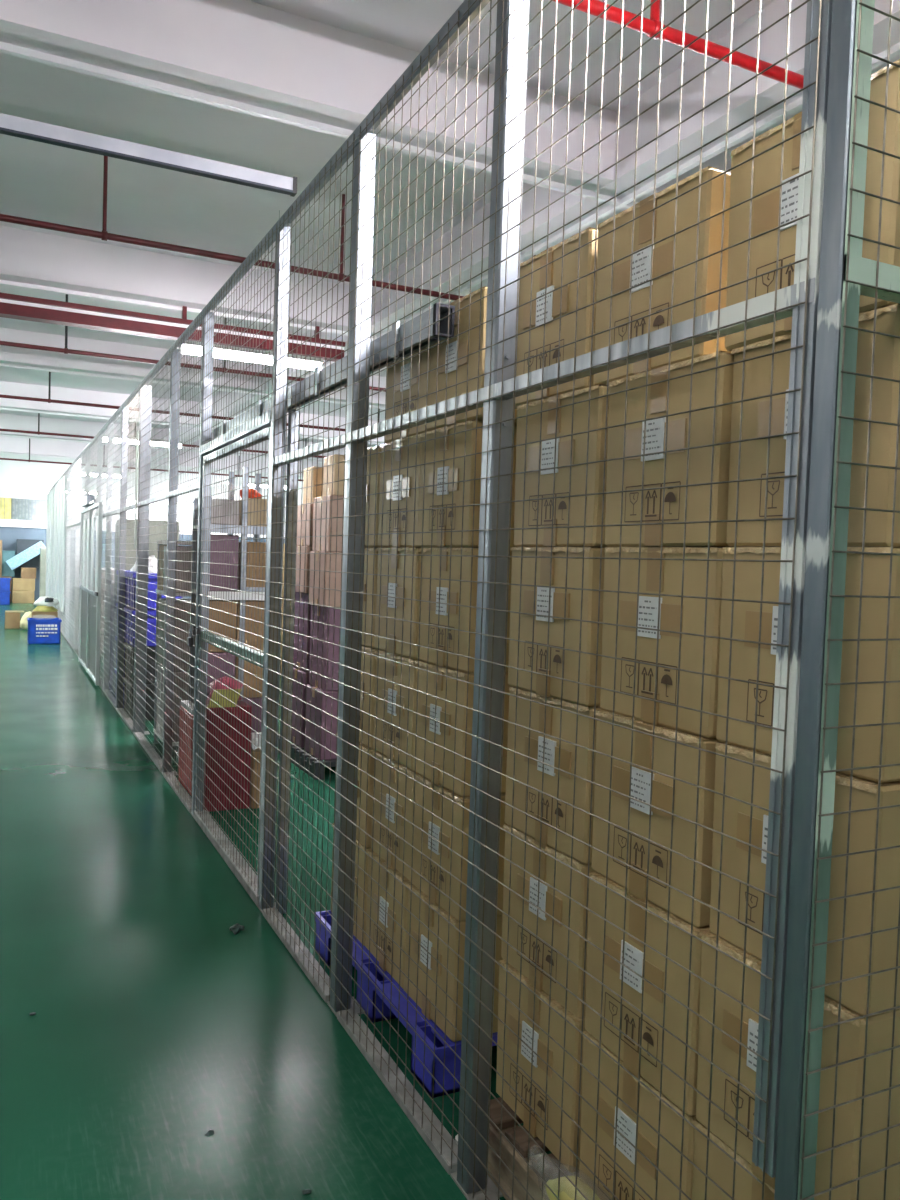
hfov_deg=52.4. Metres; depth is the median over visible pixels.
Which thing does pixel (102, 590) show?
goods
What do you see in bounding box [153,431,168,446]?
ceiling light
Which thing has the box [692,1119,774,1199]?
carton
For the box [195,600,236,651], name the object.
carton
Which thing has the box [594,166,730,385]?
carton
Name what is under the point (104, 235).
pipe
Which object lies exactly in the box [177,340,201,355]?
ceiling light
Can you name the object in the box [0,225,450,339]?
ceiling beam
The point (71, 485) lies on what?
fence panel
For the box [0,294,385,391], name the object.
pipe
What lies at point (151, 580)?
plastic crate
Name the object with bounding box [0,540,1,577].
panel
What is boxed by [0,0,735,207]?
ceiling beam
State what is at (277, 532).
fence post
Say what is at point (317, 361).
ceiling light
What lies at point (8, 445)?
trim
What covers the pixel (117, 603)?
plastic crate
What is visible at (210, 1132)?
grit
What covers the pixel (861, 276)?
fence panel
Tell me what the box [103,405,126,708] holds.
fence panel
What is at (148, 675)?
plastic crate
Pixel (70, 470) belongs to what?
fence post
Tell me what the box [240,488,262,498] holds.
wrapped bundle
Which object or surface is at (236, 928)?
scrap
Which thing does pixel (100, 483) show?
fence panel
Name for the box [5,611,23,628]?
carton
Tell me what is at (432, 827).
print
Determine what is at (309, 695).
carton
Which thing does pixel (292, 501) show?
fence post
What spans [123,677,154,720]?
plastic crate
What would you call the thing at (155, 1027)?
floor
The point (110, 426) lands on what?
fence post
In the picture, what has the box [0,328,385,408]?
trim
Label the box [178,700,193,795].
carton
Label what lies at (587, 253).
carton
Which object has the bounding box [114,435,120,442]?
ceiling light
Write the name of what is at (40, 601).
bag
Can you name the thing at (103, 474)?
ceiling light
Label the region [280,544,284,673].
carton
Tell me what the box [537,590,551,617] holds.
print
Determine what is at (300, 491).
wall
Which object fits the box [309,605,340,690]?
carton
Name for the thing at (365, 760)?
carton
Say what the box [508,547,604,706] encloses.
carton
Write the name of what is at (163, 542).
shelf unit
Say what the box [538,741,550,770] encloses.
print
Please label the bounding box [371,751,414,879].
carton
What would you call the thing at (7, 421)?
trim
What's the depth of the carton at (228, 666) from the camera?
6.02 m
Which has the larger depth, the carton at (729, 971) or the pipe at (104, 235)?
the pipe at (104, 235)
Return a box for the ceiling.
[0,0,899,446]
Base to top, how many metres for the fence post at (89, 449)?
2.985 m
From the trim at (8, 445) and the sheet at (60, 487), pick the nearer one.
the sheet at (60, 487)
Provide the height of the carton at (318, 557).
0.399 m
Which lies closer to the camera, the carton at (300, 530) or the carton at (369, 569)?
the carton at (369, 569)
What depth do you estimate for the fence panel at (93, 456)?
11.84 m
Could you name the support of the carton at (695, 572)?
on the carton at (685, 796)
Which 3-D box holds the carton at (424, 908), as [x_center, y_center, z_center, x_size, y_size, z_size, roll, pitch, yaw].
[0.153,1.119,2.958,0.508,0.365,0.361,1,3,-27]
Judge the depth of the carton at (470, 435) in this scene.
2.73 m
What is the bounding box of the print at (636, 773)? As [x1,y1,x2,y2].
[630,773,649,807]
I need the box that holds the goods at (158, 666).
[156,665,162,732]
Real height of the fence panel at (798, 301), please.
3.000 m
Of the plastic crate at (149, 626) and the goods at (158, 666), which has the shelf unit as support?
the goods at (158, 666)
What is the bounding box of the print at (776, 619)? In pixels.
[773,618,777,649]
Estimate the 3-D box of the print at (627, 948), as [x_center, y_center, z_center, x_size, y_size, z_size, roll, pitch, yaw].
[0.377,0.765,1.912,0.001,0.067,0.061,1,3,-26]
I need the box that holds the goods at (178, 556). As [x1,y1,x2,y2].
[163,546,191,592]
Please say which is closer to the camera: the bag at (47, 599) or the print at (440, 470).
the print at (440, 470)
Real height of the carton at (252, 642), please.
0.343 m
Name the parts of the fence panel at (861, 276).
rail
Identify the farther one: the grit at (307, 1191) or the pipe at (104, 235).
the pipe at (104, 235)
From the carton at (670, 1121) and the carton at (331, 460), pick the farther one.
the carton at (331, 460)
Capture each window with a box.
[0,497,71,520]
[127,498,192,527]
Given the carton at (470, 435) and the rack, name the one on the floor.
the rack
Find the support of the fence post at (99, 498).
on the floor
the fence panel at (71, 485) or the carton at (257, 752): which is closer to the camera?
the carton at (257, 752)
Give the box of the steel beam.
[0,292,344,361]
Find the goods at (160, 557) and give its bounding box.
[158,545,191,589]
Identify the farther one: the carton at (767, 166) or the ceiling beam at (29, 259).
the ceiling beam at (29, 259)
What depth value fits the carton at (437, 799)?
2.76 m
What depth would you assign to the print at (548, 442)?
2.23 m
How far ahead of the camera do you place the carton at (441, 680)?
2.76 m
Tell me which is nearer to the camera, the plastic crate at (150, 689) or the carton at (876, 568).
the carton at (876, 568)
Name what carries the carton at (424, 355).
on the carton at (412, 439)
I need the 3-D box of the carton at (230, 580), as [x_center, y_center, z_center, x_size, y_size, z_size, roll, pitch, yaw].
[-1.565,-0.253,6.178,0.196,0.372,0.366,1,3,-26]
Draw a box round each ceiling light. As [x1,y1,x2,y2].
[0,113,296,196]
[72,470,118,477]
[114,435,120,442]
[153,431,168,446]
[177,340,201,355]
[214,344,272,364]
[241,482,285,488]
[289,354,323,369]
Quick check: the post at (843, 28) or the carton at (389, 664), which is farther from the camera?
the carton at (389, 664)
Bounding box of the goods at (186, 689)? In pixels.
[161,668,188,741]
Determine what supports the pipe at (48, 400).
hanging from the ceiling
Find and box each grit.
[205,1129,213,1135]
[302,1189,310,1193]
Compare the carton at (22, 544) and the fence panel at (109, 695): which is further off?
the carton at (22, 544)
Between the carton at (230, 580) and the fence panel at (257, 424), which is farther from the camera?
the carton at (230, 580)
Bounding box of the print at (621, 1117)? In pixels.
[616,1117,632,1156]
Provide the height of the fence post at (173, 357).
2.985 m
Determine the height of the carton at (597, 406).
0.365 m
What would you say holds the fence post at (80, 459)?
on the floor
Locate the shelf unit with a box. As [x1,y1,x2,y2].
[153,540,191,745]
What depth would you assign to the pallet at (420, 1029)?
2.91 m
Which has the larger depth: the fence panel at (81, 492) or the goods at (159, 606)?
the fence panel at (81, 492)
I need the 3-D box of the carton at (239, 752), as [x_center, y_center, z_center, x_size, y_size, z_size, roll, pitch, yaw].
[-1.436,0.909,5.773,0.276,0.750,0.384,1,3,-26]
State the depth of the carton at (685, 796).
1.85 m
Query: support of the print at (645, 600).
attached to the carton at (695, 572)
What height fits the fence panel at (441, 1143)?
3.000 m
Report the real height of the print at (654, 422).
0.067 m
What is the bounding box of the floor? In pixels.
[0,601,551,1199]
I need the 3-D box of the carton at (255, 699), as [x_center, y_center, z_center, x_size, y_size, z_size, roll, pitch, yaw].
[-1.424,0.765,6.299,0.194,0.235,0.374,1,3,-26]
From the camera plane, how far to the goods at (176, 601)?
6.99 m
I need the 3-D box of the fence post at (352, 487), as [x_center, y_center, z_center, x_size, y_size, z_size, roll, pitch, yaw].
[-0.314,-0.066,3.133,0.100,2.985,0.120,1,3,-26]
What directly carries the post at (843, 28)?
on the floor
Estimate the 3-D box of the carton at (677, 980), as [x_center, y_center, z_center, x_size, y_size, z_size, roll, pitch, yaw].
[0.611,0.807,2.014,0.510,0.365,0.369,1,3,-26]
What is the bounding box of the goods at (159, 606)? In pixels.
[157,598,190,666]
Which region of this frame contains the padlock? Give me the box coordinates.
[187,629,192,646]
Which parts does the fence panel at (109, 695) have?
rail, rail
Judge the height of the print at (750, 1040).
0.067 m
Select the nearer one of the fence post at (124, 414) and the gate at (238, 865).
the gate at (238, 865)
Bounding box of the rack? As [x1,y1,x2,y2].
[189,467,265,738]
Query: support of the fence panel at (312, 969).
on the floor
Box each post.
[65,470,70,638]
[73,459,80,649]
[85,449,90,575]
[95,435,102,677]
[103,423,113,691]
[116,407,128,709]
[132,385,151,734]
[161,349,180,774]
[190,312,213,817]
[257,226,290,913]
[276,409,298,913]
[327,132,376,1016]
[450,0,529,1199]
[774,0,856,1199]
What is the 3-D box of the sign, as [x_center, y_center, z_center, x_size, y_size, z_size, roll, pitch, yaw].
[-4.479,-1.245,11.396,0.085,0.120,1.500,1,3,-26]
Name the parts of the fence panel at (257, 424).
rail, rail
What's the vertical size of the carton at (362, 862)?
0.365 m
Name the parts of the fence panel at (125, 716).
rail, rail, rail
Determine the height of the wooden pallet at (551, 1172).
0.149 m
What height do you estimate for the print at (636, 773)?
0.067 m
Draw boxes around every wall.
[0,454,286,601]
[285,445,379,523]
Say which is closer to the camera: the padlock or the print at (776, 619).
the print at (776, 619)
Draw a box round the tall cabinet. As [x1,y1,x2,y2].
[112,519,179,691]
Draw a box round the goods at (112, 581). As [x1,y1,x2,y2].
[109,581,113,684]
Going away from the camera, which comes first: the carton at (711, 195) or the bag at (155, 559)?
the carton at (711, 195)
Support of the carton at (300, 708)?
on the pallet at (308, 767)
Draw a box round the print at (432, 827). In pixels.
[428,827,437,850]
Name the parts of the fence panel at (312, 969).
rail, rail, rail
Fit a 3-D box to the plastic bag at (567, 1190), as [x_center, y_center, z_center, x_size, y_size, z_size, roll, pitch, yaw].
[0.276,1.290,1.976,0.112,0.111,0.342,1,3,-26]
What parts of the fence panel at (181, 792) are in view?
rail, rail, rail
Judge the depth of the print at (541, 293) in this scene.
2.26 m
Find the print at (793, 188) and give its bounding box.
[781,178,798,223]
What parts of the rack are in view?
shelf rail, shelf rail, shelf rail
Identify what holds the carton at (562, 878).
on the carton at (573, 1036)
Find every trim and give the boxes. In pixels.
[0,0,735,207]
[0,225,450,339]
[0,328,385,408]
[0,381,383,444]
[0,413,368,462]
[0,436,316,475]
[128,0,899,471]
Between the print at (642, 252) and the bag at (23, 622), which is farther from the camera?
the bag at (23, 622)
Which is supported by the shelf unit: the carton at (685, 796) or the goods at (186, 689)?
the goods at (186, 689)
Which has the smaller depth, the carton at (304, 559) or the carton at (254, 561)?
the carton at (254, 561)
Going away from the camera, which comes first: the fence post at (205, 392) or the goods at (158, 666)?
the fence post at (205, 392)
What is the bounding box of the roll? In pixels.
[39,548,45,596]
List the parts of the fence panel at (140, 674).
rail, rail, rail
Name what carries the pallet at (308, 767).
on the floor
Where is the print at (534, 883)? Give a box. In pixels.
[530,883,543,913]
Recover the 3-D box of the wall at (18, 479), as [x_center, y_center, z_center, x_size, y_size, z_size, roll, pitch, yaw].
[-12.935,-2.205,27.011,16.500,4.500,0.160,1,3,-26]
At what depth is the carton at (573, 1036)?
2.25 m
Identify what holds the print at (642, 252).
attached to the carton at (711, 195)
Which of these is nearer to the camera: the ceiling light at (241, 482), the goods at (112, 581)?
the goods at (112, 581)
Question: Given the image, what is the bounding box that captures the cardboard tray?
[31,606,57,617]
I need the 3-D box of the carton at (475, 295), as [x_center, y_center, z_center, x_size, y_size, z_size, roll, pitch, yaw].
[0.232,-0.703,2.839,0.508,0.365,0.361,1,3,-27]
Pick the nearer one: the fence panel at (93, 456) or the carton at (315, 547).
the carton at (315, 547)
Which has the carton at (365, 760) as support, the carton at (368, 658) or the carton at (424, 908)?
the carton at (368, 658)
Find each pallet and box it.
[279,734,336,779]
[314,910,497,1097]
[488,1097,578,1199]
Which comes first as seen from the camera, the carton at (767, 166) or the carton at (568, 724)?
the carton at (767, 166)
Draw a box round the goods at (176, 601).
[163,600,190,671]
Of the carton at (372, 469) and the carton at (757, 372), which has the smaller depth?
the carton at (757, 372)
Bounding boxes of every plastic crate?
[0,578,10,591]
[0,591,10,604]
[27,618,61,643]
[117,603,125,639]
[123,642,154,683]
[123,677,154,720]
[125,572,181,609]
[125,607,155,646]
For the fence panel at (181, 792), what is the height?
3.000 m
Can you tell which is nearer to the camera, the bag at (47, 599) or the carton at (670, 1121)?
the carton at (670, 1121)
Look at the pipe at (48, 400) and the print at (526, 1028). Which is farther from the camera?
the pipe at (48, 400)
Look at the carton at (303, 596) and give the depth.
7.07 m
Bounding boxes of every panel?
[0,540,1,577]
[57,469,67,637]
[65,458,76,648]
[73,448,89,656]
[84,434,101,589]
[94,422,112,690]
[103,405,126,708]
[116,383,140,731]
[133,347,171,771]
[162,308,203,812]
[200,221,278,454]
[260,125,358,1002]
[333,0,503,1183]
[464,0,832,1199]
[797,0,899,1199]
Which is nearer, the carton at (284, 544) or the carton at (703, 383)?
the carton at (703, 383)
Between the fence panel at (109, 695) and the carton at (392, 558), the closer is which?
the carton at (392, 558)
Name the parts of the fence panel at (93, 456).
rail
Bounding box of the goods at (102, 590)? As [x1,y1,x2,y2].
[94,568,113,656]
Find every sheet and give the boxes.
[46,487,54,607]
[54,475,65,612]
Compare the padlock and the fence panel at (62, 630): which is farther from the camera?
the fence panel at (62, 630)
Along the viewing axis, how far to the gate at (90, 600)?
11.36 m
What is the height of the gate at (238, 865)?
2.138 m
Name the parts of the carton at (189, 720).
lid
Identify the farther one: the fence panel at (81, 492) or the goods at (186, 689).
the fence panel at (81, 492)
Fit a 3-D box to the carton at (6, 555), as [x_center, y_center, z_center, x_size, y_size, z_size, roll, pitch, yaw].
[-12.904,-1.066,26.734,0.344,0.751,0.403,1,3,-26]
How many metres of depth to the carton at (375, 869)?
3.14 m
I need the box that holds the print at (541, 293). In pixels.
[536,293,550,321]
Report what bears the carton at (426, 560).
on the carton at (441, 680)
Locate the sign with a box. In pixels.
[82,495,94,506]
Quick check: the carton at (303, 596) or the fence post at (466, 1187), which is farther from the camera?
the carton at (303, 596)
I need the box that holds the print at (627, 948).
[621,948,637,986]
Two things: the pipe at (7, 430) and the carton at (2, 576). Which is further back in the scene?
the carton at (2, 576)
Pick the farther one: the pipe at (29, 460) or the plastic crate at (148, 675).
the pipe at (29, 460)
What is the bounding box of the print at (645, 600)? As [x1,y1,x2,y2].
[638,600,655,633]
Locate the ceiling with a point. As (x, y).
(40, 181)
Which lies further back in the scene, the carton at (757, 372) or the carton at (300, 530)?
the carton at (300, 530)
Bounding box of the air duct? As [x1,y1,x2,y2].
[214,303,454,438]
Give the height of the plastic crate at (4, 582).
0.366 m
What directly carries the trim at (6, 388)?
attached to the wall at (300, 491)
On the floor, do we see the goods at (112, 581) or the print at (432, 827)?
the goods at (112, 581)
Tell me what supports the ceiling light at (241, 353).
hanging from the ceiling
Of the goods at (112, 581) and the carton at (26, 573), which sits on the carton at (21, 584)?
the carton at (26, 573)
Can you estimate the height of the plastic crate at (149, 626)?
0.341 m
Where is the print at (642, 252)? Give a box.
[632,252,647,286]
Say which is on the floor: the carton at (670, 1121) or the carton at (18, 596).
the carton at (18, 596)
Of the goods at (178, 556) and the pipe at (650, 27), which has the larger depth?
the goods at (178, 556)
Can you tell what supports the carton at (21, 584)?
on the carton at (18, 596)
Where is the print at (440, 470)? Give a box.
[437,470,446,491]
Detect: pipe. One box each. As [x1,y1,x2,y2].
[0,156,535,300]
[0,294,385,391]
[0,372,379,430]
[0,413,326,457]
[0,438,301,480]
[553,0,803,88]
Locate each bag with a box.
[20,611,30,629]
[33,596,58,605]
[45,597,53,601]
[148,557,156,573]
[207,676,242,700]
[545,1176,600,1199]
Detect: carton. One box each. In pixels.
[2,551,14,576]
[2,576,11,601]
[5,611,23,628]
[6,541,45,569]
[12,590,33,602]
[13,578,34,590]
[16,539,43,567]
[21,567,35,578]
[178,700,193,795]
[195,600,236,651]
[203,689,251,811]
[207,652,234,696]
[210,534,238,590]
[211,499,238,524]
[235,651,262,697]
[236,600,263,650]
[238,498,266,526]
[238,542,265,589]
[243,697,261,732]
[249,748,260,808]
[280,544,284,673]
[291,667,308,747]
[293,592,310,671]
[295,546,311,592]
[297,504,313,545]
[303,466,323,503]
[305,684,337,759]
[309,551,342,606]
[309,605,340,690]
[312,495,342,551]
[323,454,344,495]
[331,823,370,945]
[335,732,376,847]
[338,643,376,747]
[343,445,391,547]
[362,548,377,647]
[365,849,409,988]
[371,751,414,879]
[373,649,417,769]
[374,547,420,658]
[378,434,434,547]
[385,346,429,442]
[404,882,503,1041]
[410,772,505,920]
[413,660,512,796]
[417,420,516,547]
[417,547,511,672]
[427,286,516,430]
[496,960,585,1172]
[501,824,595,1018]
[504,687,601,863]
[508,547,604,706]
[514,384,608,547]
[515,227,597,408]
[579,1030,695,1199]
[585,872,709,1115]
[592,710,719,927]
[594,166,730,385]
[600,547,722,737]
[605,351,733,547]
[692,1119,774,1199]
[696,932,899,1199]
[710,742,899,1017]
[716,547,899,782]
[725,59,899,350]
[726,303,899,547]
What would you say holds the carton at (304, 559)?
on the carton at (303, 596)
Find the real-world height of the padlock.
0.103 m
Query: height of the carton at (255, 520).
0.187 m
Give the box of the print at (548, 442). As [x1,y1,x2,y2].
[542,442,553,470]
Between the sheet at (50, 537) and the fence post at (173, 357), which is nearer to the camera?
the fence post at (173, 357)
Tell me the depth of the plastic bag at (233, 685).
5.72 m
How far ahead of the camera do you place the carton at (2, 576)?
26.61 m
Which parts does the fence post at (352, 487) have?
foot plate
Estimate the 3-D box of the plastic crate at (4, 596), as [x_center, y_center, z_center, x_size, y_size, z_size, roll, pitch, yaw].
[-12.555,-0.060,25.456,0.590,0.366,0.530,1,3,-26]
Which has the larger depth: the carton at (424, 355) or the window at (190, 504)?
the window at (190, 504)
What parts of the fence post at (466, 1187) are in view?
foot plate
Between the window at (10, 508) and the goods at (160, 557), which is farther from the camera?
the window at (10, 508)
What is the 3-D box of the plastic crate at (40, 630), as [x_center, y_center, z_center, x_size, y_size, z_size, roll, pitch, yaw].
[-6.799,0.517,15.331,0.510,0.410,0.410,1,3,-26]
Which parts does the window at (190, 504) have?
frame rail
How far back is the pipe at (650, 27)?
3.89 m
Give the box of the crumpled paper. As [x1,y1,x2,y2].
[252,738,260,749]
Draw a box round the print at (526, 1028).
[522,1028,533,1061]
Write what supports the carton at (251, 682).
on the carton at (255, 699)
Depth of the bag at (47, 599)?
17.17 m
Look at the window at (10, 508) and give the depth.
27.14 m
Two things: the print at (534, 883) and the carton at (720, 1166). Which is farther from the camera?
the print at (534, 883)
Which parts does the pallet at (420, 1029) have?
rail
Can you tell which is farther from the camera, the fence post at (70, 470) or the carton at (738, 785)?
the fence post at (70, 470)
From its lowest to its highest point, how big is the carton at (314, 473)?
0.292 m
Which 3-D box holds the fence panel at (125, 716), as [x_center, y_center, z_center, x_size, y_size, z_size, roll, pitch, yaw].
[-2.933,-0.372,8.400,0.067,3.000,1.320,1,3,-26]
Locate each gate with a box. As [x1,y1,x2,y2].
[79,502,102,684]
[192,426,270,905]
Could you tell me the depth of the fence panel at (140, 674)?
7.01 m
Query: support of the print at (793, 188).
attached to the carton at (767, 166)
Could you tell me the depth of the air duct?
3.05 m
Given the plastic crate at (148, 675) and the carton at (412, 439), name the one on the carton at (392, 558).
the carton at (412, 439)
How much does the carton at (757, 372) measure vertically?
0.365 m
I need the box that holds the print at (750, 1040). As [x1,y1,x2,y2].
[748,1030,757,1066]
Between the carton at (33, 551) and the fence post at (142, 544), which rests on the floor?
the fence post at (142, 544)
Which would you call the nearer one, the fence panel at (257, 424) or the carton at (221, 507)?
the fence panel at (257, 424)
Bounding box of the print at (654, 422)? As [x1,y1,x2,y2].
[642,422,659,456]
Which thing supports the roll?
on the floor
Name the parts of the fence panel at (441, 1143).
rail, rail, rail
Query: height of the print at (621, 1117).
0.067 m
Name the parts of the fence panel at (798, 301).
rail, rail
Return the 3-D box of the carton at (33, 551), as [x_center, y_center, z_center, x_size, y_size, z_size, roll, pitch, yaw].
[-12.297,-1.295,26.573,1.082,0.869,0.440,1,3,-26]

